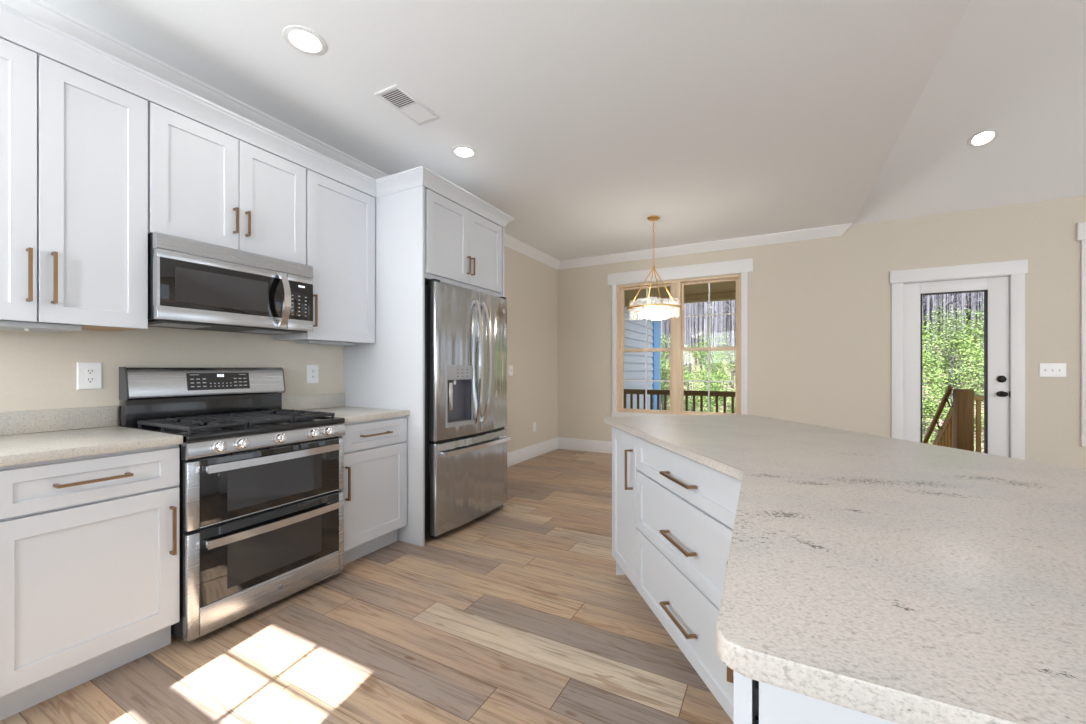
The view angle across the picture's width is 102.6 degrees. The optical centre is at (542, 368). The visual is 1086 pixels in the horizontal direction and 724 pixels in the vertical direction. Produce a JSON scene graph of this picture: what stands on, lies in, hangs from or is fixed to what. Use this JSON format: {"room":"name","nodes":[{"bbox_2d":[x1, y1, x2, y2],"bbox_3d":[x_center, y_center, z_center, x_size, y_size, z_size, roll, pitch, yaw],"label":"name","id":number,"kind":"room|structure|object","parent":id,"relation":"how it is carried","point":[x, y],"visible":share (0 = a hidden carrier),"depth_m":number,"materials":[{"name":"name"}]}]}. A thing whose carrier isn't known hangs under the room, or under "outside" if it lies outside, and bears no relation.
{"room":"kitchen","nodes":[
{"label":"kitchen","id":0,"kind":"room"},
{"bbox_2d":[0,246,557,452],"bbox_3d":[-1.503,-0.145,3.414,0.150,3.250,7.300,0,0,28],"label":"wall","id":1,"kind":"structure","parent":0,"point":[38,370],"depth_m":2.67,"materials":[{"name":"beige paint"}]},
{"bbox_2d":[0,406,116,435],"bbox_3d":[-2.432,0.229,1.497,0.020,0.098,1.443,0,0,28],"label":"backsplash","id":2,"kind":"structure","parent":1,"relation":"attached to","point":[30,421],"depth_m":1.95,"materials":[{"name":"grey stone"}]},
{"bbox_2d":[0,38,147,331],"bbox_3d":[-2.087,-0.701,1.750,0.385,1.038,0.680,0,0,28],"label":"upper cabinet","id":3,"kind":"object","parent":1,"relation":"attached to","point":[74,143],"visible":0.98,"depth_m":1.76,"materials":[{"name":"white paint"}]},
{"bbox_2d":[0,320,81,332],"bbox_3d":[-2.141,-0.166,1.663,0.255,0.032,0.470,0,0,28],"label":"light","id":4,"kind":"object","parent":3,"relation":"attached to","point":[4,325],"visible":1,"depth_m":1.72,"materials":[{"name":"grey"}]},
{"bbox_2d":[77,362,101,389],"bbox_3d":[-2.140,0.032,2.055,0.008,0.128,0.086,0,0,28],"label":"wall outlet","id":5,"kind":"object","parent":1,"relation":"attached to","point":[89,374],"visible":1,"depth_m":2.05,"materials":[{"name":"white plastic"}]},
{"bbox_2d":[85,368,94,374],"bbox_3d":[-2.138,0.012,2.054,0.003,0.033,0.033,0,0,28],"label":"receptacle","id":6,"kind":"object","parent":5,"relation":"attached to","point":[88,371],"depth_m":2.05,"materials":[{"name":"grey plastic"}]},
{"bbox_2d":[85,377,94,382],"bbox_3d":[-2.138,0.052,2.054,0.003,0.033,0.033,0,0,28],"label":"receptacle","id":7,"kind":"object","parent":5,"relation":"attached to","point":[87,379],"depth_m":2.05,"materials":[{"name":"grey plastic"}]},
{"bbox_2d":[148,102,305,264],"bbox_3d":[-1.748,-0.921,2.382,0.385,0.598,0.750,0,0,28],"label":"upper cabinet","id":8,"kind":"object","parent":1,"relation":"attached to","point":[206,184],"visible":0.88,"depth_m":2.24,"materials":[{"name":"white paint"}]},
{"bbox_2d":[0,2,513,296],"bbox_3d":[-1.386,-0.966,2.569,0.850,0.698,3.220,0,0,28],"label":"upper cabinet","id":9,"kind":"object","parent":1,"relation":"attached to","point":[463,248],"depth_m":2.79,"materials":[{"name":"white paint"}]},
{"bbox_2d":[148,231,312,334],"bbox_3d":[-1.705,-0.417,2.358,0.483,0.405,0.746,0,0,28],"label":"microwave","id":10,"kind":"object","parent":9,"relation":"attached to","point":[193,284],"visible":0.98,"depth_m":2.19,"materials":[{"name":"silver metal"}]},
{"bbox_2d":[0,0,559,269],"bbox_3d":[-1.397,-1.525,3.358,0.090,0.100,7.000,0,0,28],"label":"trim","id":11,"kind":"structure","parent":1,"relation":"attached to","point":[39,10],"depth_m":2.36,"materials":[{"name":"white paint"}]},
{"bbox_2d":[307,365,318,382],"bbox_3d":[-1.610,0.035,3.045,0.008,0.128,0.088,0,0,28],"label":"wall outlet","id":12,"kind":"object","parent":1,"relation":"attached to","point":[312,370],"visible":1,"depth_m":3.04,"materials":[{"name":"white plastic"}]},
{"bbox_2d":[282,393,344,409],"bbox_3d":[-1.611,0.229,3.030,0.020,0.098,0.516,0,0,28],"label":"backsplash","id":13,"kind":"structure","parent":1,"relation":"attached to","point":[301,402],"depth_m":3.03,"materials":[{"name":"grey stone"}]},
{"bbox_2d":[273,169,374,343],"bbox_3d":[-1.448,-0.701,2.941,0.385,1.038,0.514,0,0,28],"label":"upper cabinet","id":14,"kind":"object","parent":1,"relation":"attached to","point":[340,218],"visible":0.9,"depth_m":2.85,"materials":[{"name":"white paint"}]},
{"bbox_2d":[296,340,356,345],"bbox_3d":[-1.465,-0.176,2.963,0.140,0.020,0.360,0,0,28],"label":"light","id":15,"kind":"object","parent":14,"relation":"attached to","point":[315,342],"visible":0.96,"depth_m":2.90,"materials":[{"name":"grey"}]},
{"bbox_2d":[343,185,424,546],"bbox_3d":[-1.144,-0.020,3.086,0.791,2.400,0.020,0,0,28],"label":"panel","id":16,"kind":"object","parent":1,"relation":"attached to","point":[388,372],"visible":0.56,"depth_m":2.98,"materials":[{"name":"white paint"}]},
{"bbox_2d":[501,227,503,505],"bbox_3d":[-0.686,-0.020,3.941,0.791,2.400,0.020,0,0,28],"label":"panel","id":17,"kind":"object","parent":1,"relation":"attached to","point":[502,293],"visible":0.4,"depth_m":3.75,"materials":[{"name":"white paint"}]},
{"bbox_2d":[507,437,557,466],"bbox_3d":[-0.400,1.096,5.296,0.018,0.168,2.640,0,0,28],"label":"baseboard","id":18,"kind":"structure","parent":1,"relation":"attached to","point":[520,455],"depth_m":5.74,"materials":[{"name":"white paint"}]},
{"bbox_2d":[0,449,733,723],"bbox_3d":[2.673,1.180,1.191,9.512,0.001,7.177,0,0,28],"label":"floor","id":19,"kind":"structure","parent":0,"point":[520,612],"depth_m":1.86,"materials":[{"name":"wood"}]},
{"bbox_2d":[0,444,179,720],"bbox_3d":[-1.916,0.748,1.740,0.695,0.865,0.528,0,0,28],"label":"base cabinet","id":20,"kind":"object","parent":19,"relation":"on","point":[90,545],"visible":0.98,"depth_m":1.58,"materials":[{"name":"white paint"}]},
{"bbox_2d":[119,367,344,641],"bbox_3d":[-1.576,0.585,2.292,0.721,1.190,0.763,0,0,28],"label":"gas range","id":21,"kind":"object","parent":19,"relation":"on","point":[262,504],"visible":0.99,"depth_m":2.13,"materials":[{"name":"silver metal"}]},
{"bbox_2d":[127,409,344,441],"bbox_3d":[-1.589,0.277,2.295,0.655,0.061,0.751,0,0,28],"label":"cooktop","id":22,"kind":"object","parent":21,"relation":"in","point":[216,425],"depth_m":2.16,"materials":[{"name":"metal"}]},
{"bbox_2d":[338,416,406,564],"bbox_3d":[-1.312,0.748,2.868,0.695,0.865,0.514,0,0,28],"label":"base cabinet","id":23,"kind":"object","parent":19,"relation":"on","point":[375,451],"visible":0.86,"depth_m":2.71,"materials":[{"name":"white paint"}]},
{"bbox_2d":[282,393,409,422],"bbox_3d":[-1.321,0.246,2.874,0.679,0.133,0.516,0,0,28],"label":"countertop","id":24,"kind":"structure","parent":23,"relation":"on","point":[332,403],"depth_m":2.92,"materials":[{"name":"grey stone"}]},
{"bbox_2d":[425,279,510,538],"bbox_3d":[-0.833,0.284,3.478,0.911,1.792,0.927,0,0,28],"label":"refrigerator","id":25,"kind":"object","parent":19,"relation":"on","point":[466,438],"visible":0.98,"depth_m":3.16,"materials":[{"name":"silver metal"}]},
{"bbox_2d":[612,426,638,587],"bbox_3d":[0.696,0.748,2.343,0.639,0.865,0.393,0,0,-9],"label":"base cabinet","id":26,"kind":"object","parent":19,"relation":"on","point":[624,469],"visible":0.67,"depth_m":2.29,"materials":[{"name":"white paint"}]},
{"bbox_2d":[636,437,741,722],"bbox_3d":[0.797,0.748,1.689,0.637,0.865,0.928,0,0,-9],"label":"base cabinet","id":27,"kind":"object","parent":19,"relation":"on","point":[686,508],"visible":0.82,"depth_m":1.60,"materials":[{"name":"white paint"}]},
{"bbox_2d":[604,414,1085,723],"bbox_3d":[0.926,0.299,1.390,1.319,0.030,2.710,0,0,5],"label":"countertop","id":28,"kind":"structure","parent":27,"relation":"on","point":[899,581],"depth_m":0.61,"materials":[{"name":"beige stone"}]},
{"bbox_2d":[727,561,752,723],"bbox_3d":[0.645,0.747,0.689,0.633,0.866,0.800,0,0,28],"label":"base cabinet","id":29,"kind":"object","parent":19,"relation":"on","point":[743,686],"visible":0.16,"depth_m":0.47,"materials":[{"name":"white paint"}]},
{"bbox_2d":[753,680,897,723],"bbox_3d":[0.614,0.747,0.277,0.866,0.866,0.044,0,0,28],"label":"island end panel","id":30,"kind":"object","parent":29,"relation":"attached to","point":[772,704],"visible":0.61,"depth_m":0.44,"materials":[{"name":"white paint"}]},
{"bbox_3d":[-2.257,0.747,1.103,0.695,0.865,0.913,0,0,28],"label":"base cabinet","id":31,"kind":"object","parent":19,"relation":"on","visible":0},
{"bbox_2d":[0,406,182,466],"bbox_3d":[-2.142,0.246,1.342,0.679,0.133,1.443,0,0,28],"label":"countertop","id":32,"kind":"structure","parent":31,"relation":"on","point":[30,436],"depth_m":1.79,"materials":[{"name":"grey stone"}]},
{"bbox_2d":[40,0,970,260],"bbox_3d":[0.082,-1.635,2.565,3.747,0.120,7.300,0,0,28],"label":"ceiling","id":33,"kind":"structure","parent":0,"point":[585,121],"depth_m":2.47,"materials":[{"name":"white paint"}]},
{"bbox_2d":[282,25,326,54],"bbox_3d":[-1.140,-1.573,2.086,0.188,0.011,0.188,0,0,28],"label":"recessed light","id":34,"kind":"object","parent":33,"relation":"in","point":[303,39],"visible":1,"depth_m":2.08,"materials":[{"name":"white plastic"}]},
{"bbox_2d":[374,84,439,124],"bbox_3d":[-0.804,-1.571,2.597,0.178,0.008,0.350,0,0,28],"label":"ceiling vent","id":35,"kind":"object","parent":33,"relation":"in","point":[395,96],"visible":1,"depth_m":2.58,"materials":[{"name":"white metal"}]},
{"bbox_2d":[451,145,476,157],"bbox_3d":[-0.574,-1.573,3.155,0.188,0.011,0.188,0,0,28],"label":"recessed light","id":36,"kind":"object","parent":33,"relation":"in","point":[461,151],"visible":1,"depth_m":3.14,"materials":[{"name":"white plastic"}]},
{"bbox_2d":[627,215,680,317],"bbox_3d":[1.149,-1.051,4.521,0.548,1.048,0.548,0,0,28],"label":"pendant light","id":37,"kind":"object","parent":33,"relation":"hanging from","point":[654,217],"visible":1,"depth_m":4.51,"materials":[{"name":"gold metal"}]},
{"bbox_2d":[624,306,652,408],"bbox_3d":[1.544,-0.460,8.495,0.100,5.280,4.525,0,0,28],"label":"wall","id":38,"kind":"structure","parent":0,"point":[635,330],"depth_m":9.30,"materials":[{"name":"blue"}]},
{"bbox_2d":[652,309,659,409],"bbox_3d":[2.763,-0.420,10.772,0.138,5.200,0.640,0,0,28],"label":"trim","id":39,"kind":"structure","parent":38,"relation":"attached to","point":[656,322],"depth_m":10.66,"materials":[{"name":"blue"}]},
{"bbox_2d":[558,195,1085,469],"bbox_3d":[4.355,-0.145,4.332,9.312,3.250,0.150,0,0,28],"label":"wall","id":40,"kind":"structure","parent":0,"point":[819,310],"depth_m":4.77,"materials":[{"name":"beige paint"}]},
{"bbox_2d":[558,437,611,453],"bbox_3d":[4.324,1.096,4.253,9.294,0.168,0.018,0,0,28],"label":"baseboard","id":41,"kind":"structure","parent":40,"relation":"attached to","point":[563,443],"depth_m":6.23,"materials":[{"name":"white paint"}]},
{"bbox_2d":[617,274,740,414],"bbox_3d":[1.751,-0.280,5.721,1.571,1.750,0.130,0,0,28],"label":"window","id":42,"kind":"structure","parent":40,"relation":"in","point":[676,349],"depth_m":5.67,"materials":[{"name":"brown wood"}]},
{"bbox_2d":[608,258,752,416],"bbox_3d":[1.712,-0.310,5.647,1.827,2.030,0.028,0,0,28],"label":"trim","id":43,"kind":"structure","parent":40,"relation":"attached to","point":[743,266],"depth_m":5.54,"materials":[{"name":"white paint"}]},
{"bbox_2d":[558,223,851,269],"bbox_3d":[1.775,-1.525,5.578,3.587,0.100,0.090,0,0,28],"label":"trim","id":44,"kind":"structure","parent":40,"relation":"attached to","point":[835,230],"depth_m":5.39,"materials":[{"name":"white paint"}]},
{"bbox_2d":[903,276,1009,456],"bbox_3d":[4.130,0.137,4.374,0.830,2.062,0.108,0,0,28],"label":"door","id":45,"kind":"structure","parent":40,"relation":"in","point":[995,289],"depth_m":4.28,"materials":[{"name":"white paint"}]},
{"bbox_2d":[890,260,1027,459],"bbox_3d":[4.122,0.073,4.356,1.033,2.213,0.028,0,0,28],"label":"trim","id":46,"kind":"structure","parent":40,"relation":"attached to","point":[1017,269],"depth_m":4.19,"materials":[{"name":"white paint"}]},
{"bbox_2d":[1039,363,1065,376],"bbox_3d":[4.731,0.011,4.036,0.175,0.128,0.016,0,0,28],"label":"light switch","id":47,"kind":"object","parent":40,"relation":"attached to","point":[1045,369],"visible":1,"depth_m":4.04,"materials":[{"name":"white plastic"}]},
{"bbox_2d":[1077,222,1085,446],"bbox_3d":[5.656,-0.310,3.534,1.801,2.030,0.028,0,0,28],"label":"trim","id":48,"kind":"structure","parent":40,"relation":"attached to","point":[1081,227],"depth_m":3.94,"materials":[{"name":"white paint"}]},
{"bbox_2d":[852,0,1085,224],"bbox_3d":[4.253,-2.320,0.331,5.915,1.610,7.300,0,0,28],"label":"ceiling","id":49,"kind":"structure","parent":0,"point":[1015,68],"depth_m":3.47,"materials":[{"name":"white paint"}]},
{"bbox_2d":[967,128,998,146],"bbox_3d":[3.666,-1.925,3.625,0.188,0.076,0.176,0,0,32],"label":"recessed light","id":50,"kind":"object","parent":49,"relation":"attached to","point":[984,137],"visible":1,"depth_m":3.62,"materials":[{"name":"white plastic"}]},
{"bbox_3d":[3.919,1.315,5.834,7.400,0.030,2.077,0,0,28],"label":"deck","id":51,"kind":"object","parent":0,"visible":0},
{"bbox_2d":[922,386,952,447],"bbox_3d":[5.710,1.460,6.385,0.128,2.476,1.876,0,0,28],"label":"stair railing","id":52,"kind":"object","parent":51,"relation":"attached to","point":[944,437],"visible":0.24,"depth_m":5.91,"materials":[{"name":"brown wood"}]},
{"bbox_2d":[953,389,973,450],"bbox_3d":[5.326,1.218,5.513,0.160,1.925,0.150,0,0,28],"label":"newel post","id":53,"kind":"object","parent":51,"relation":"on","point":[963,399],"visible":0.44,"depth_m":5.46,"materials":[{"name":"brown wood"}]},
{"bbox_2d":[974,396,983,452],"bbox_3d":[6.160,0.760,5.067,1.725,0.840,0.090,0,0,28],"label":"deck railing","id":54,"kind":"object","parent":51,"relation":"on","point":[978,399],"visible":0.16,"depth_m":5.43,"materials":[{"name":"brown wood"}]},
{"bbox_3d":[4.509,0.060,6.660,0.140,2.479,0.140,0,0,28],"label":"porch post","id":55,"kind":"object","parent":51,"relation":"on","visible":0},
{"bbox_2d":[624,389,734,412],"bbox_3d":[2.971,0.790,7.484,3.330,0.820,0.090,0,0,28],"label":"porch railing","id":56,"kind":"object","parent":55,"relation":"attached to","point":[724,394],"visible":0.08,"depth_m":7.69,"materials":[{"name":"brown wood"}]},
{"bbox_2d":[625,292,735,306],"bbox_3d":[2.859,-1.234,7.561,3.900,0.109,0.170,0,0,28],"label":"beam","id":57,"kind":"structure","parent":55,"relation":"on","point":[730,295],"depth_m":7.61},
{"bbox_2d":[625,281,735,299],"bbox_3d":[2.402,-1.335,6.708,3.900,0.090,2.185,0,0,28],"label":"ceiling","id":58,"kind":"structure","parent":57,"relation":"on","point":[720,287],"depth_m":7.15,"materials":[{"name":"brown wood"}]},
{"label":"outside","id":59,"kind":"structure","parent":0,"visible":0},
{"bbox_2d":[660,298,983,452],"bbox_3d":[17.942,-4.238,33.497,60.000,13.450,64.000,0,0,28],"label":"ground","id":60,"kind":"structure","parent":59,"point":[692,366],"depth_m":20.39,"materials":[{"name":"green plant"}]},
{"bbox_2d":[660,313,666,379],"bbox_3d":[7.025,-5.805,25.499,0.745,13.710,0.784,0,0,-5],"label":"bare tree","id":61,"kind":"object","parent":60,"relation":"on","point":[661,313],"visible":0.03,"depth_m":25.48,"materials":[{"name":"grey plant"}]},
{"bbox_2d":[660,354,669,409],"bbox_3d":[4.350,0.731,16.464,1.551,2.804,1.572,0,0,-5],"label":"leafy shrub","id":62,"kind":"object","parent":60,"relation":"on","point":[662,359],"visible":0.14,"depth_m":16.35,"materials":[{"name":"green plant"}]},
{"bbox_2d":[660,367,684,409],"bbox_3d":[3.527,1.050,12.831,1.330,2.404,1.348,0,0,7],"label":"leafy shrub","id":63,"kind":"object","parent":60,"relation":"on","point":[662,378],"visible":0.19,"depth_m":12.66,"materials":[{"name":"green plant"}]},
{"bbox_2d":[660,331,685,389],"bbox_3d":[5.885,-0.145,21.144,1.932,3.446,1.906,0,0,-17],"label":"leafy shrub","id":64,"kind":"object","parent":60,"relation":"on","point":[663,340],"visible":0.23,"depth_m":20.99,"materials":[{"name":"green plant"}]},
{"bbox_2d":[684,303,688,384],"bbox_3d":[8.323,-6.511,25.381,0.872,14.947,0.829,0,0,16],"label":"bare tree","id":65,"kind":"object","parent":60,"relation":"on","point":[684,303],"visible":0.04,"depth_m":25.27,"materials":[{"name":"grey plant"}]},
{"bbox_2d":[686,303,688,367],"bbox_3d":[10.681,-8.537,32.540,0.829,17.099,1.232,0,0,-38],"label":"bare tree","id":66,"kind":"object","parent":60,"relation":"on","point":[686,303],"visible":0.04,"depth_m":32.44,"materials":[{"name":"grey plant"}]},
{"bbox_2d":[668,338,707,409],"bbox_3d":[6.054,0.332,18.189,1.873,3.319,1.769,0,0,-6],"label":"leafy shrub","id":67,"kind":"object","parent":60,"relation":"on","point":[694,353],"visible":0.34,"depth_m":18.03,"materials":[{"name":"green plant"}]},
{"bbox_2d":[686,303,696,378],"bbox_3d":[9.281,-6.716,27.684,0.862,14.846,0.906,0,0,-21],"label":"bare tree","id":68,"kind":"object","parent":60,"relation":"on","point":[690,324],"visible":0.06,"depth_m":27.63,"materials":[{"name":"grey plant"}]},
{"bbox_2d":[691,302,699,363],"bbox_3d":[12.110,-7.494,34.450,1.188,14.275,0.800,0,0,42],"label":"bare tree","id":69,"kind":"object","parent":60,"relation":"on","point":[696,307],"visible":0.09,"depth_m":34.37,"materials":[{"name":"grey plant"}]},
{"bbox_2d":[684,362,712,411],"bbox_3d":[4.855,1.075,13.962,1.371,2.572,1.452,0,0,-9],"label":"leafy shrub","id":70,"kind":"object","parent":60,"relation":"on","point":[686,384],"visible":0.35,"depth_m":13.88,"materials":[{"name":"green plant"}]},
{"bbox_2d":[697,302,703,373],"bbox_3d":[10.681,-6.708,29.315,0.839,14.205,1.247,0,0,-7],"label":"bare tree","id":71,"kind":"object","parent":60,"relation":"on","point":[701,304],"visible":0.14,"depth_m":29.24,"materials":[{"name":"grey plant"}]},
{"bbox_2d":[694,301,713,389],"bbox_3d":[8.895,-7.251,23.752,1.418,16.927,0.954,0,0,28],"label":"bare tree","id":72,"kind":"object","parent":60,"relation":"on","point":[706,303],"visible":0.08,"depth_m":23.65,"materials":[{"name":"grey plant"}]},
{"bbox_2d":[690,351,734,411],"bbox_3d":[6.076,0.722,15.460,1.549,2.868,1.632,0,0,5],"label":"leafy shrub","id":73,"kind":"object","parent":60,"relation":"on","point":[712,359],"visible":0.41,"depth_m":15.43,"materials":[{"name":"green plant"}]},
{"bbox_2d":[692,328,733,399],"bbox_3d":[7.724,-0.089,19.909,1.994,3.505,1.894,0,0,20],"label":"leafy shrub","id":74,"kind":"object","parent":60,"relation":"on","point":[705,353],"visible":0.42,"depth_m":19.71,"materials":[{"name":"green plant"}]},
{"bbox_2d":[710,301,715,377],"bbox_3d":[9.968,-7.138,25.317,1.179,16.068,0.741,0,0,-14],"label":"bare tree","id":75,"kind":"object","parent":60,"relation":"on","point":[713,303],"visible":0.03,"depth_m":25.25,"materials":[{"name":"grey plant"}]},
{"bbox_2d":[694,365,734,412],"bbox_3d":[4.899,1.134,12.126,1.334,2.469,1.405,0,0,-4],"label":"leafy shrub","id":76,"kind":"object","parent":60,"relation":"on","point":[714,378],"visible":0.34,"depth_m":12.05,"materials":[{"name":"green plant"}]},
{"bbox_2d":[702,301,728,387],"bbox_3d":[8.773,-5.598,22.024,1.124,13.804,1.210,0,0,-25],"label":"bare tree","id":77,"kind":"object","parent":60,"relation":"on","point":[716,302],"visible":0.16,"depth_m":21.98,"materials":[{"name":"grey plant"}]},
{"bbox_2d":[718,301,722,370],"bbox_3d":[11.992,-7.262,29.250,1.018,14.857,0.968,0,0,-2],"label":"bare tree","id":78,"kind":"object","parent":60,"relation":"on","point":[721,303],"visible":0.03,"depth_m":29.13,"materials":[{"name":"grey plant"}]},
{"bbox_2d":[724,302,727,354],"bbox_3d":[16.401,-8.509,38.997,0.827,14.808,0.869,0,0,21],"label":"bare tree","id":79,"kind":"object","parent":60,"relation":"on","point":[726,302],"visible":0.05,"depth_m":38.91,"materials":[{"name":"grey plant"}]},
{"bbox_2d":[718,341,735,405],"bbox_3d":[7.779,0.286,16.973,1.820,3.271,1.818,0,0,34],"label":"leafy shrub","id":80,"kind":"object","parent":60,"relation":"on","point":[732,360],"visible":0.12,"depth_m":17.22,"materials":[{"name":"green plant"}]},
{"bbox_2d":[723,300,735,387],"bbox_3d":[10.081,-6.300,23.058,1.395,14.648,0.938,0,0,44],"label":"bare tree","id":81,"kind":"object","parent":60,"relation":"on","point":[732,309],"visible":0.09,"depth_m":23.05,"materials":[{"name":"grey plant"}]},
{"bbox_2d":[727,301,731,357],"bbox_3d":[15.413,-7.654,35.783,0.955,13.817,1.004,0,0,39],"label":"bare tree","id":82,"kind":"object","parent":60,"relation":"on","point":[727,301],"visible":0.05,"depth_m":35.80,"materials":[{"name":"grey plant"}]},
{"bbox_2d":[727,300,731,362],"bbox_3d":[14.171,-7.282,32.883,0.904,13.835,0.973,0,0,17],"label":"bare tree","id":83,"kind":"object","parent":60,"relation":"on","point":[729,300],"visible":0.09,"depth_m":32.83,"materials":[{"name":"grey plant"}]},
{"bbox_2d":[730,300,735,366],"bbox_3d":[13.327,-7.204,30.366,1.063,14.267,1.011,0,0,-40],"label":"bare tree","id":84,"kind":"object","parent":60,"relation":"on","point":[734,300],"visible":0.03,"depth_m":30.22,"materials":[{"name":"grey plant"}]},
{"bbox_2d":[664,292,979,346],"bbox_3d":[28.257,-8.769,46.668,53.599,13.092,6.096,0,0,28],"label":"woods","id":85,"kind":"object","parent":60,"relation":"on","point":[968,300],"visible":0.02,"depth_m":41.05,"materials":[{"name":"grey plant"}]},
{"bbox_2d":[922,295,931,373],"bbox_3d":[20.094,-7.420,22.572,0.968,15.591,1.018,0,0,8],"label":"bare tree","id":86,"kind":"object","parent":60,"relation":"on","point":[927,305],"visible":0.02,"depth_m":22.58,"materials":[{"name":"grey plant"}]},
{"bbox_2d":[925,295,930,351],"bbox_3d":[28.989,-8.143,32.696,0.887,13.820,0.933,0,0,-2],"label":"bare tree","id":87,"kind":"object","parent":60,"relation":"on","point":[930,295],"visible":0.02,"depth_m":32.62,"materials":[{"name":"grey plant"}]},
{"bbox_2d":[922,314,939,395],"bbox_3d":[15.367,-0.635,18.300,2.216,4.006,2.246,0,0,40],"label":"leafy shrub","id":88,"kind":"object","parent":60,"relation":"on","point":[923,326],"visible":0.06,"depth_m":17.95,"materials":[{"name":"green plant"}]},
{"bbox_2d":[925,295,939,367],"bbox_3d":[22.685,-7.574,25.380,1.469,15.061,0.989,0,0,-12],"label":"bare tree","id":89,"kind":"object","parent":60,"relation":"on","point":[932,296],"visible":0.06,"depth_m":25.32,"materials":[{"name":"grey plant"}]},
{"bbox_2d":[922,322,947,422],"bbox_3d":[12.057,0.178,14.296,1.949,3.425,1.851,0,0,-24],"label":"leafy shrub","id":90,"kind":"object","parent":60,"relation":"on","point":[923,345],"visible":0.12,"depth_m":14.02,"materials":[{"name":"green plant"}]},
{"bbox_2d":[922,357,953,443],"bbox_3d":[9.083,1.008,10.569,1.546,2.738,1.460,0,0,-40],"label":"leafy shrub","id":91,"kind":"object","parent":60,"relation":"on","point":[931,402],"visible":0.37,"depth_m":10.27,"materials":[{"name":"green plant"}]},
{"bbox_2d":[938,294,942,344],"bbox_3d":[34.346,-9.406,37.557,0.838,14.856,1.246,0,0,41],"label":"bare tree","id":92,"kind":"object","parent":60,"relation":"on","point":[939,294],"visible":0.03,"depth_m":37.58,"materials":[{"name":"grey plant"}]},
{"bbox_2d":[942,294,948,369],"bbox_3d":[21.427,-7.468,23.142,0.963,15.466,0.916,0,0,-23],"label":"bare tree","id":93,"kind":"object","parent":60,"relation":"on","point":[944,295],"visible":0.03,"depth_m":23.19,"materials":[{"name":"grey plant"}]},
{"bbox_2d":[941,294,956,357],"bbox_3d":[24.061,-7.520,25.934,1.155,14.852,1.244,0,0,-33],"label":"bare tree","id":94,"kind":"object","parent":60,"relation":"on","point":[947,299],"visible":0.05,"depth_m":25.88,"materials":[{"name":"grey plant"}]},
{"bbox_2d":[948,294,950,357],"bbox_3d":[26.104,-7.843,27.912,0.992,14.774,0.922,0,0,37],"label":"bare tree","id":95,"kind":"object","parent":60,"relation":"on","point":[949,295],"visible":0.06,"depth_m":27.88,"materials":[{"name":"grey plant"}]},
{"bbox_2d":[922,328,983,440],"bbox_3d":[11.323,0.485,11.929,1.797,3.205,1.773,0,0,20],"label":"leafy shrub","id":96,"kind":"object","parent":60,"relation":"on","point":[973,342],"visible":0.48,"depth_m":11.90,"materials":[{"name":"green plant"}]},
{"bbox_2d":[922,309,983,407],"bbox_3d":[14.680,-0.268,15.593,2.158,3.884,2.162,0,0,-42],"label":"leafy shrub","id":97,"kind":"object","parent":60,"relation":"on","point":[953,334],"visible":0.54,"depth_m":15.47,"materials":[{"name":"green plant"}]},
{"bbox_2d":[924,300,982,387],"bbox_3d":[18.731,-1.059,19.695,2.342,4.149,2.212,0,0,39],"label":"leafy shrub","id":98,"kind":"object","parent":60,"relation":"on","point":[936,312],"visible":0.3,"depth_m":19.79,"materials":[{"name":"green plant"}]},
{"bbox_2d":[950,294,964,377],"bbox_3d":[19.984,-6.835,21.259,0.977,14.929,0.908,0,0,-3],"label":"bare tree","id":99,"kind":"object","parent":60,"relation":"on","point":[952,295],"visible":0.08,"depth_m":21.21,"materials":[{"name":"grey plant"}]},
{"bbox_2d":[954,293,970,354],"bbox_3d":[27.244,-7.496,28.450,0.747,13.695,1.110,0,0,8],"label":"bare tree","id":100,"kind":"object","parent":60,"relation":"on","point":[959,306],"visible":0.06,"depth_m":28.44,"materials":[{"name":"grey plant"}]},
{"bbox_2d":[955,293,976,367],"bbox_3d":[23.420,-7.518,24.316,0.850,15.418,1.264,0,0,12],"label":"bare tree","id":101,"kind":"object","parent":60,"relation":"on","point":[961,296],"visible":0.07,"depth_m":24.29,"materials":[{"name":"grey plant"}]},
{"bbox_2d":[952,350,983,451],"bbox_3d":[10.419,0.882,10.020,1.590,2.862,1.593,0,0,-20],"label":"leafy shrub","id":102,"kind":"object","parent":60,"relation":"on","point":[981,379],"visible":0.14,"depth_m":10.25,"materials":[{"name":"green plant"}]},
{"bbox_2d":[952,316,983,426],"bbox_3d":[13.828,0.172,13.235,1.990,3.734,2.108,0,0,20],"label":"leafy shrub","id":103,"kind":"object","parent":60,"relation":"on","point":[974,368],"visible":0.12,"depth_m":13.65,"materials":[{"name":"green plant"}]},
{"bbox_2d":[970,292,972,327],"bbox_3d":[33.768,-10.069,34.150,0.765,16.903,0.805,0,0,4],"label":"bare tree","id":104,"kind":"object","parent":60,"relation":"on","point":[972,292],"visible":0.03,"depth_m":34.13,"materials":[{"name":"grey plant"}]},
{"bbox_2d":[960,299,983,388],"bbox_3d":[17.604,-0.714,16.897,2.266,3.983,2.152,0,0,-41],"label":"leafy shrub","id":105,"kind":"object","parent":60,"relation":"on","point":[978,314],"visible":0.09,"depth_m":17.08,"materials":[{"name":"green plant"}]},
{"bbox_2d":[964,292,983,374],"bbox_3d":[21.144,-7.457,20.881,0.928,15.999,1.379,0,0,-6],"label":"bare tree","id":106,"kind":"object","parent":60,"relation":"on","point":[982,292],"visible":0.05,"depth_m":20.83,"materials":[{"name":"grey plant"}]},
{"bbox_2d":[972,292,980,354],"bbox_3d":[29.185,-8.462,29.521,0.757,15.024,0.796,0,0,-41],"label":"bare tree","id":107,"kind":"object","parent":60,"relation":"on","point":[974,302],"visible":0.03,"depth_m":29.50,"materials":[{"name":"grey plant"}]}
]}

